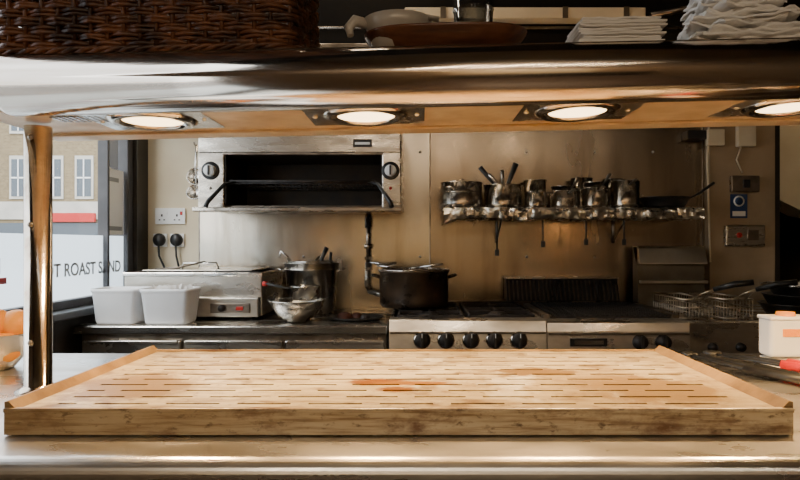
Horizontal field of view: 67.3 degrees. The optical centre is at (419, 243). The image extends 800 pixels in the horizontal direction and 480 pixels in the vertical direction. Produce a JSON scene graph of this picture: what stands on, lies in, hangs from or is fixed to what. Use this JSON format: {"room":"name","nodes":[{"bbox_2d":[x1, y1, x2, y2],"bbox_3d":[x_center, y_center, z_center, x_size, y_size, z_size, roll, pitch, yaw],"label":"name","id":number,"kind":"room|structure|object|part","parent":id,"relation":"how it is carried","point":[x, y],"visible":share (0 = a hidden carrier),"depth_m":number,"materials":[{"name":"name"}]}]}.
{"room":"commercial kitchen","nodes":[
{"label":"commercial kitchen","id":0,"kind":"room"},
{"bbox_2d":[53,139,147,352],"bbox_3d":[-1.495,-0.125,1.250,0.180,2.750,7.700,0,0,0],"label":"wall","id":1,"kind":"structure","parent":0,"point":[65,340],"depth_m":2.98,"materials":[{"name":"black paint"}]},
{"bbox_2d":[0,140,132,311],"bbox_3d":[-1.450,-0.417,1.865,0.050,1.365,2.230,0,0,0],"label":"window","id":2,"kind":"structure","parent":1,"relation":"in","point":[71,291],"depth_m":2.64,"materials":[{"name":"glass"}]},
{"bbox_2d":[53,260,120,276],"bbox_3d":[-1.446,0.109,2.575,0.002,0.056,0.641,0,0,0],"label":"lettering","id":3,"kind":"object","parent":2,"relation":"attached to","point":[89,263],"depth_m":2.58,"materials":[{"name":"grey"}]},
{"bbox_2d":[110,168,122,234],"bbox_3d":[-1.447,-0.195,2.850,0.002,0.310,0.150,0,0,0],"label":"poster","id":4,"kind":"object","parent":2,"relation":"attached to","point":[116,176],"visible":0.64,"depth_m":2.86,"materials":[{"name":"beige paper"}]},
{"bbox_2d":[53,304,94,322],"bbox_3d":[-1.410,0.280,1.865,0.110,0.030,2.230,0,0,0],"label":"trim","id":5,"kind":"structure","parent":1,"relation":"attached to","point":[70,313],"depth_m":2.36,"materials":[{"name":"paint"}]},
{"bbox_2d":[148,138,197,268],"bbox_3d":[0.198,-0.125,3.175,3.205,2.750,0.150,0,0,0],"label":"wall","id":6,"kind":"structure","parent":0,"point":[170,161],"depth_m":3.10,"materials":[{"name":"beige paint"}]},
{"bbox_2d":[153,233,167,267],"bbox_3d":[-1.325,0.125,3.072,0.098,0.352,0.054,0,0,0],"label":"plug","id":7,"kind":"object","parent":6,"relation":"attached to","point":[159,240],"visible":0.83,"depth_m":3.06,"materials":[{"name":"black plastic"}]},
{"bbox_2d":[155,208,185,223],"bbox_3d":[-1.286,-0.140,3.091,0.155,0.083,0.016,0,0,0],"label":"wall socket","id":8,"kind":"object","parent":6,"relation":"attached to","point":[162,215],"visible":1,"depth_m":3.09,"materials":[{"name":"white plastic"}]},
{"bbox_2d":[170,233,184,266],"bbox_3d":[-1.245,0.125,3.072,0.083,0.352,0.054,0,0,0],"label":"plug","id":9,"kind":"object","parent":6,"relation":"attached to","point":[176,240],"visible":0.87,"depth_m":3.06,"materials":[{"name":"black plastic"}]},
{"bbox_2d":[198,127,705,307],"bbox_3d":[0.162,-0.225,3.059,2.607,1.850,0.079,0,0,0],"label":"panel","id":10,"kind":"object","parent":6,"relation":"attached to","point":[664,164],"depth_m":3.09,"materials":[{"name":"metal"}]},
{"bbox_2d":[186,142,197,199],"bbox_3d":[-1.101,-0.351,2.995,0.090,0.281,0.190,0,0,0],"label":"ladle","id":11,"kind":"object","parent":10,"relation":"hanging from","point":[192,175],"visible":0.59,"depth_m":2.94,"materials":[{"name":"metal"}]},
{"bbox_2d":[192,134,402,212],"bbox_3d":[-0.546,-0.350,2.840,0.930,0.418,0.491,0,0,0],"label":"grill","id":12,"kind":"object","parent":10,"relation":"attached to","point":[324,173],"visible":0.95,"depth_m":2.72,"materials":[{"name":"metal"}]},
{"bbox_2d":[364,213,395,296],"bbox_3d":[-0.203,0.060,3.034,0.160,0.425,0.111,0,0,0],"label":"supply pipe","id":13,"kind":"object","parent":10,"relation":"attached to","point":[368,217],"visible":0.96,"depth_m":3.04,"materials":[{"name":"metal"}]},
{"bbox_2d":[442,207,704,242],"bbox_3d":[0.714,-0.085,2.926,1.208,0.169,0.322,0,0,0],"label":"shelf","id":14,"kind":"object","parent":10,"relation":"attached to","point":[572,214],"visible":1,"depth_m":2.78,"materials":[{"name":"metal"}]},
{"bbox_2d":[440,179,482,207],"bbox_3d":[0.195,-0.241,2.886,0.206,0.140,0.236,0,0,21],"label":"pot","id":15,"kind":"object","parent":14,"relation":"on","point":[461,193],"visible":0.98,"depth_m":2.81,"materials":[{"name":"metal"}]},
{"bbox_2d":[495,219,498,255],"bbox_3d":[0.363,-0.027,2.848,0.020,0.173,0.044,0,0,0],"label":"hanging utensil","id":16,"kind":"object","parent":14,"relation":"hanging from","point":[496,249],"visible":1,"depth_m":2.83,"materials":[{"name":"black metal"}]},
{"bbox_2d":[478,162,522,207],"bbox_3d":[0.401,-0.279,2.900,0.191,0.215,0.191,0,0,26],"label":"pot","id":17,"kind":"object","parent":14,"relation":"on","point":[508,195],"visible":0.94,"depth_m":2.83,"materials":[{"name":"metal"}]},
{"bbox_2d":[523,179,546,206],"bbox_3d":[0.581,-0.244,3.030,0.119,0.146,0.119,0,0,0],"label":"pan","id":18,"kind":"object","parent":14,"relation":"on","point":[530,184],"visible":0.34,"depth_m":2.98,"materials":[{"name":"metal"}]},
{"bbox_2d":[523,190,548,207],"bbox_3d":[0.555,-0.208,2.838,0.123,0.074,0.188,0,0,0],"label":"pan","id":19,"kind":"object","parent":14,"relation":"on","point":[539,198],"visible":0.92,"depth_m":2.82,"materials":[{"name":"metal"}]},
{"bbox_2d":[541,219,544,246],"bbox_3d":[0.580,-0.047,2.848,0.020,0.133,0.044,0,0,0],"label":"hanging utensil","id":20,"kind":"object","parent":14,"relation":"hanging from","point":[542,241],"visible":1,"depth_m":2.83,"materials":[{"name":"black metal"}]},
{"bbox_2d":[548,177,579,207],"bbox_3d":[0.696,-0.239,2.863,0.153,0.136,0.228,0,0,0],"label":"pan","id":21,"kind":"object","parent":14,"relation":"on","point":[563,195],"visible":0.91,"depth_m":2.84,"materials":[{"name":"metal"}]},
{"bbox_2d":[570,177,592,207],"bbox_3d":[0.816,-0.249,3.030,0.114,0.156,0.114,0,0,0],"label":"pan","id":22,"kind":"object","parent":14,"relation":"on","point":[581,180],"visible":0.29,"depth_m":2.98,"materials":[{"name":"metal"}]},
{"bbox_2d":[584,220,587,244],"bbox_3d":[0.783,-0.052,2.848,0.020,0.123,0.044,0,0,0],"label":"hanging utensil","id":23,"kind":"object","parent":14,"relation":"hanging from","point":[585,239],"visible":0.91,"depth_m":2.83,"materials":[{"name":"black metal"}]},
{"bbox_2d":[580,174,611,207],"bbox_3d":[0.846,-0.248,2.863,0.143,0.153,0.218,0,0,0],"label":"pan","id":24,"kind":"object","parent":14,"relation":"on","point":[595,194],"visible":0.96,"depth_m":2.85,"materials":[{"name":"metal"}]},
{"bbox_2d":[602,178,624,207],"bbox_3d":[0.977,-0.247,3.030,0.114,0.151,0.114,0,0,0],"label":"pan","id":25,"kind":"object","parent":14,"relation":"on","point":[609,179],"visible":0.27,"depth_m":2.99,"materials":[{"name":"metal"}]},
{"bbox_2d":[621,220,625,244],"bbox_3d":[0.962,-0.052,2.848,0.020,0.123,0.044,0,0,0],"label":"hanging utensil","id":26,"kind":"object","parent":14,"relation":"hanging from","point":[623,239],"visible":1,"depth_m":2.83,"materials":[{"name":"black metal"}]},
{"bbox_2d":[610,179,640,207],"bbox_3d":[0.991,-0.235,2.858,0.143,0.128,0.228,0,0,0],"label":"saucepan","id":27,"kind":"object","parent":14,"relation":"on","point":[624,193],"visible":0.87,"depth_m":2.84,"materials":[{"name":"metal"}]},
{"bbox_2d":[639,182,714,207],"bbox_3d":[1.244,-0.235,2.920,0.353,0.124,0.240,0,0,0],"label":"frying pan","id":28,"kind":"object","parent":14,"relation":"on","point":[653,201],"visible":0.84,"depth_m":2.84,"materials":[{"name":"black metal"}]},
{"bbox_3d":[1.395,-0.546,3.054,0.097,0.046,0.069,0,0,0],"label":"pipe bracket","id":29,"kind":"part","parent":10,"relation":"part of","materials":[{"name":"black metal"}]},
{"bbox_2d":[705,126,755,261],"bbox_3d":[1.566,-0.251,3.024,0.243,0.694,0.030,0,0,0],"label":"junction box","id":30,"kind":"object","parent":6,"relation":"attached to","point":[745,136],"visible":0.84,"depth_m":3.01,"materials":[{"name":"beige paint"}]},
{"bbox_2d":[730,194,746,217],"bbox_3d":[1.614,-0.188,3.037,0.086,0.122,0.004,0,0,0],"label":"safety sign","id":31,"kind":"object","parent":6,"relation":"attached to","point":[738,202],"visible":1,"depth_m":3.04,"materials":[{"name":"blue plastic"}]},
{"bbox_2d":[724,225,764,245],"bbox_3d":[1.634,-0.038,3.019,0.198,0.106,0.039,0,0,0],"label":"switch plate","id":32,"kind":"object","parent":6,"relation":"attached to","point":[734,235],"visible":1,"depth_m":3.01,"materials":[{"name":"metal"}]},
{"bbox_2d":[729,176,759,191],"bbox_3d":[1.637,-0.299,3.023,0.142,0.081,0.032,0,0,0],"label":"switch","id":33,"kind":"object","parent":6,"relation":"attached to","point":[736,183],"visible":1,"depth_m":3.01,"materials":[{"name":"metal"}]},
{"bbox_2d":[704,126,774,304],"bbox_3d":[1.634,-0.125,3.070,0.332,2.749,0.060,0,0,0],"label":"wall column","id":34,"kind":"structure","parent":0,"point":[728,264],"depth_m":3.04,"materials":[{"name":"beige paint"}]},
{"bbox_2d":[775,125,779,280],"bbox_3d":[2.200,-0.125,4.101,1.400,2.750,1.999,0,0,0],"label":"wall","id":35,"kind":"structure","parent":0,"point":[777,128],"depth_m":3.10,"materials":[{"name":"black"}]},
{"bbox_2d":[780,212,799,280],"bbox_3d":[2.975,-0.125,1.250,0.150,2.750,7.700,0,0,0],"label":"wall","id":36,"kind":"structure","parent":0,"point":[789,226],"depth_m":4.71,"materials":[{"name":"brown paint"}]},
{"bbox_2d":[780,125,799,217],"bbox_3d":[2.378,-0.774,3.650,1.033,1.449,0.200,0,0,0],"label":"wall","id":37,"kind":"structure","parent":0,"point":[789,134],"depth_m":3.55,"materials":[{"name":"beige paint"}]},
{"bbox_3d":[0.748,-1.550,1.200,4.705,0.100,8.000,0,0,0],"label":"ceiling","id":38,"kind":"structure","parent":0,"visible":0},
{"bbox_2d":[79,0,799,47],"bbox_3d":[0.285,-1.107,2.675,3.330,0.765,0.820,0,0,0],"label":"extraction hood","id":39,"kind":"object","parent":38,"relation":"hanging from","point":[331,12],"visible":0.02,"depth_m":2.28,"materials":[{"name":"metal"}]},
{"bbox_2d":[318,5,687,28],"bbox_3d":[0.250,-1.125,2.240,2.900,0.650,0.024,0,0,0],"label":"conduit pipes","id":40,"kind":"object","parent":39,"relation":"attached to","point":[666,12],"visible":0.31,"depth_m":2.24,"materials":[{"name":"metal"}]},
{"bbox_2d":[405,7,645,23],"bbox_3d":[0.386,-0.846,2.230,0.885,0.041,0.068,0,0,0],"label":"trunking","id":41,"kind":"object","parent":39,"relation":"attached to","point":[514,15],"visible":0.56,"depth_m":2.20,"materials":[{"name":"beige paint"}]},
{"bbox_3d":[0.748,1.300,1.200,4.705,0.100,8.000,0,0,0],"label":"floor","id":42,"kind":"structure","parent":0,"visible":0},
{"bbox_2d":[74,308,393,352],"bbox_3d":[-0.757,0.790,2.740,1.255,0.920,0.690,0,0,0],"label":"workbench","id":43,"kind":"object","parent":42,"relation":"on","point":[268,331],"visible":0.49,"depth_m":2.41,"materials":[{"name":"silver metal"}]},
{"bbox_2d":[90,286,151,323],"bbox_3d":[-1.238,0.257,2.493,0.197,0.144,0.155,0,0,0],"label":"plastic tub","id":44,"kind":"object","parent":43,"relation":"on","point":[112,304],"visible":0.85,"depth_m":2.42,"materials":[{"name":"white plastic"}]},
{"bbox_2d":[139,284,200,324],"bbox_3d":[-1.031,0.248,2.487,0.207,0.161,0.155,0,0,0],"label":"plastic tub","id":45,"kind":"object","parent":43,"relation":"on","point":[167,304],"visible":1,"depth_m":2.42,"materials":[{"name":"plastic"}]},
{"bbox_2d":[123,261,282,317],"bbox_3d":[-0.991,0.204,2.789,0.611,0.252,0.472,0,0,0],"label":"kitchen appliance","id":46,"kind":"object","parent":43,"relation":"on","point":[225,291],"depth_m":2.62,"materials":[{"name":"metal"}]},
{"bbox_2d":[268,297,325,321],"bbox_3d":[-0.521,0.284,2.540,0.242,0.090,0.242,0,0,0],"label":"steel mixing bowl","id":47,"kind":"object","parent":43,"relation":"on","point":[288,309],"visible":0.94,"depth_m":2.46,"materials":[{"name":"silver metal"}]},
{"bbox_2d":[262,281,321,300],"bbox_3d":[-0.541,0.200,2.530,0.258,0.077,0.133,0,0,0],"label":"saucepan","id":48,"kind":"object","parent":47,"relation":"on","point":[299,292],"visible":1,"depth_m":2.49,"materials":[{"name":"metal"}]},
{"bbox_2d":[278,246,345,314],"bbox_3d":[-0.512,0.172,2.822,0.274,0.315,0.282,0,0,40],"label":"stock pot","id":49,"kind":"object","parent":43,"relation":"on","point":[323,272],"visible":0.71,"depth_m":2.74,"materials":[{"name":"silver metal"}]},
{"bbox_2d":[328,312,383,321],"bbox_3d":[-0.277,0.313,2.600,0.242,0.032,0.210,0,0,0],"label":"trivet","id":50,"kind":"object","parent":43,"relation":"on","point":[342,316],"visible":1,"depth_m":2.58,"materials":[{"name":"metal"}]},
{"bbox_2d":[0,353,799,479],"bbox_3d":[0.175,0.772,1.204,3.150,0.956,0.792,0,0,0],"label":"countertop","id":51,"kind":"structure","parent":42,"relation":"on","point":[22,457],"depth_m":0.84,"materials":[{"name":"metal"}]},
{"bbox_2d":[0,309,23,370],"bbox_3d":[-1.000,0.223,1.400,0.190,0.140,0.190,0,0,0],"label":"bowl","id":52,"kind":"object","parent":51,"relation":"on","point":[11,322],"visible":0.85,"depth_m":1.38,"materials":[{"name":"orange"}]},
{"bbox_2d":[14,124,53,395],"bbox_3d":[-0.757,0.031,1.190,0.080,0.524,0.080,0,0,0],"label":"post","id":53,"kind":"object","parent":51,"relation":"on","point":[38,139],"visible":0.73,"depth_m":1.17,"materials":[{"name":"silver metal"}]},
{"bbox_2d":[3,345,793,434],"bbox_3d":[-0.033,0.267,1.163,1.203,0.052,0.504,0,0,0],"label":"serving board","id":54,"kind":"object","parent":51,"relation":"on","point":[150,390],"visible":1,"depth_m":0.99,"materials":[{"name":"beige wood"}]},
{"bbox_2d":[680,351,799,384],"bbox_3d":[0.752,0.281,1.332,0.058,0.022,0.447,0,0,-18],"label":"serving tongs","id":55,"kind":"object","parent":51,"relation":"on","point":[758,369],"visible":0.97,"depth_m":1.32,"materials":[{"name":"silver metal"}]},
{"bbox_2d":[702,350,799,371],"bbox_3d":[0.863,0.281,1.383,0.058,0.022,0.430,0,0,-40],"label":"serving tongs","id":56,"kind":"object","parent":51,"relation":"on","point":[789,364],"visible":0.98,"depth_m":1.43,"materials":[{"name":"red plastic"}]},
{"bbox_2d":[757,311,799,356],"bbox_3d":[0.950,0.235,1.561,0.114,0.116,0.066,0,0,0],"label":"container","id":57,"kind":"object","parent":51,"relation":"on","point":[779,332],"visible":1,"depth_m":1.53,"materials":[{"name":"white plastic"}]},
{"bbox_3d":[1.180,0.010,1.190,0.080,0.566,0.080,0,0,0],"label":"post","id":58,"kind":"object","parent":51,"relation":"on","visible":0},
{"bbox_2d":[0,37,799,140],"bbox_3d":[0.215,-0.296,1.179,2.072,0.146,0.362,0,0,0],"label":"gantry","id":59,"kind":"object","parent":58,"relation":"on","point":[740,81],"visible":1,"depth_m":1.01,"materials":[{"name":"metal"}]},
{"bbox_2d":[0,0,319,54],"bbox_3d":[-0.504,-0.441,1.202,0.593,0.226,0.296,0,0,0],"label":"wicker basket","id":60,"kind":"object","parent":59,"relation":"on","point":[48,26],"visible":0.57,"depth_m":1.07,"materials":[{"name":"brown wicker"}]},
{"bbox_2d":[364,22,526,46],"bbox_3d":[0.048,-0.371,1.150,0.310,0.056,0.176,0,0,0],"label":"wooden tray","id":61,"kind":"object","parent":59,"relation":"on","point":[432,33],"visible":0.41,"depth_m":1.08,"materials":[{"name":"brown wood"}]},
{"bbox_2d":[344,9,439,45],"bbox_3d":[-0.052,-0.391,1.135,0.178,0.067,0.124,0,0,0],"label":"scoop","id":62,"kind":"object","parent":61,"relation":"on","point":[391,16],"visible":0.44,"depth_m":1.09,"materials":[{"name":"silver metal"}]},
{"bbox_2d":[453,0,493,21],"bbox_3d":[0.104,-0.418,1.170,0.082,0.122,0.081,0,0,0],"label":"glass tumbler","id":63,"kind":"object","parent":61,"relation":"on","point":[483,12],"visible":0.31,"depth_m":1.20,"materials":[{"name":"clear glass"}]},
{"bbox_2d":[566,16,667,41],"bbox_3d":[0.361,-0.379,1.120,0.160,0.056,0.113,0,0,0],"label":"napkin stack","id":64,"kind":"object","parent":59,"relation":"on","point":[625,28],"visible":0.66,"depth_m":1.07,"materials":[{"name":"white fabric"}]},
{"bbox_2d":[677,0,799,39],"bbox_3d":[0.605,-0.421,1.142,0.222,0.127,0.172,0,0,0],"label":"folded cloths","id":65,"kind":"object","parent":59,"relation":"on","point":[705,19],"visible":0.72,"depth_m":1.08,"materials":[{"name":"white fabric"}]},
{"bbox_2d":[389,301,546,348],"bbox_3d":[0.189,0.771,2.703,0.622,0.957,0.753,0,0,0],"label":"gas range","id":66,"kind":"object","parent":42,"relation":"on","point":[459,324],"visible":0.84,"depth_m":2.38,"materials":[{"name":"metal"}]},
{"bbox_2d":[371,263,456,308],"bbox_3d":[-0.026,0.190,2.798,0.334,0.205,0.338,0,0,-42],"label":"stock pot","id":67,"kind":"object","parent":66,"relation":"on","point":[418,287],"visible":1,"depth_m":2.66,"materials":[{"name":"metal"}]},
{"bbox_2d":[504,276,689,352],"bbox_3d":[0.748,0.709,2.705,0.640,1.081,0.750,0,0,0],"label":"chargrill","id":68,"kind":"object","parent":42,"relation":"on","point":[605,325],"depth_m":2.49,"materials":[{"name":"metal"}]},
{"bbox_3d":[0.708,0.251,3.013,0.560,0.165,0.125,0,0,0],"label":"louvred flue guard","id":69,"kind":"part","parent":68,"relation":"part of","materials":[{"name":"black metal"}]},
{"bbox_2d":[633,246,759,352],"bbox_3d":[1.271,0.633,2.704,0.398,1.234,0.652,0,0,0],"label":"fryer","id":70,"kind":"object","parent":42,"relation":"on","point":[655,268],"visible":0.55,"depth_m":2.94,"materials":[{"name":"metal"}]},
{"bbox_2d":[653,279,753,319],"bbox_3d":[1.200,0.256,2.622,0.181,0.225,0.538,0,0,-9],"label":"basket","id":71,"kind":"object","parent":70,"relation":"on","point":[741,283],"visible":0.61,"depth_m":2.56,"materials":[{"name":"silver metal"}]},
{"bbox_2d":[689,279,797,319],"bbox_3d":[1.374,0.256,2.622,0.181,0.225,0.538,0,0,-9],"label":"basket","id":72,"kind":"object","parent":70,"relation":"on","point":[785,283],"visible":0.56,"depth_m":2.56,"materials":[{"name":"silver metal"}]},
{"bbox_2d":[717,305,770,314],"bbox_3d":[1.837,0.780,2.690,0.725,0.940,0.660,0,0,0],"label":"bench","id":73,"kind":"object","parent":42,"relation":"on","point":[757,309],"visible":0.02,"depth_m":2.81,"materials":[{"name":"metal"}]},
{"bbox_2d":[757,281,799,313],"bbox_3d":[1.691,0.225,2.530,0.362,0.169,0.530,0,0,-8],"label":"pans","id":74,"kind":"object","parent":73,"relation":"on","point":[787,298],"visible":0.77,"depth_m":2.56,"materials":[{"name":"black metal"}]},
{"label":"outside","id":75,"kind":"structure","parent":0,"visible":0},
{"bbox_3d":[-45.827,1.320,15.000,88.345,0.100,110.000,0,0,0],"label":"street","id":76,"kind":"object","parent":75,"visible":0},
{"bbox_2d":[0,122,97,234],"bbox_3d":[-21.750,-5.340,37.850,8.500,13.220,8.300,0,0,0],"label":"building","id":77,"kind":"structure","parent":76,"relation":"on","point":[75,163],"depth_m":33.92,"materials":[{"name":"brick"}]}
]}

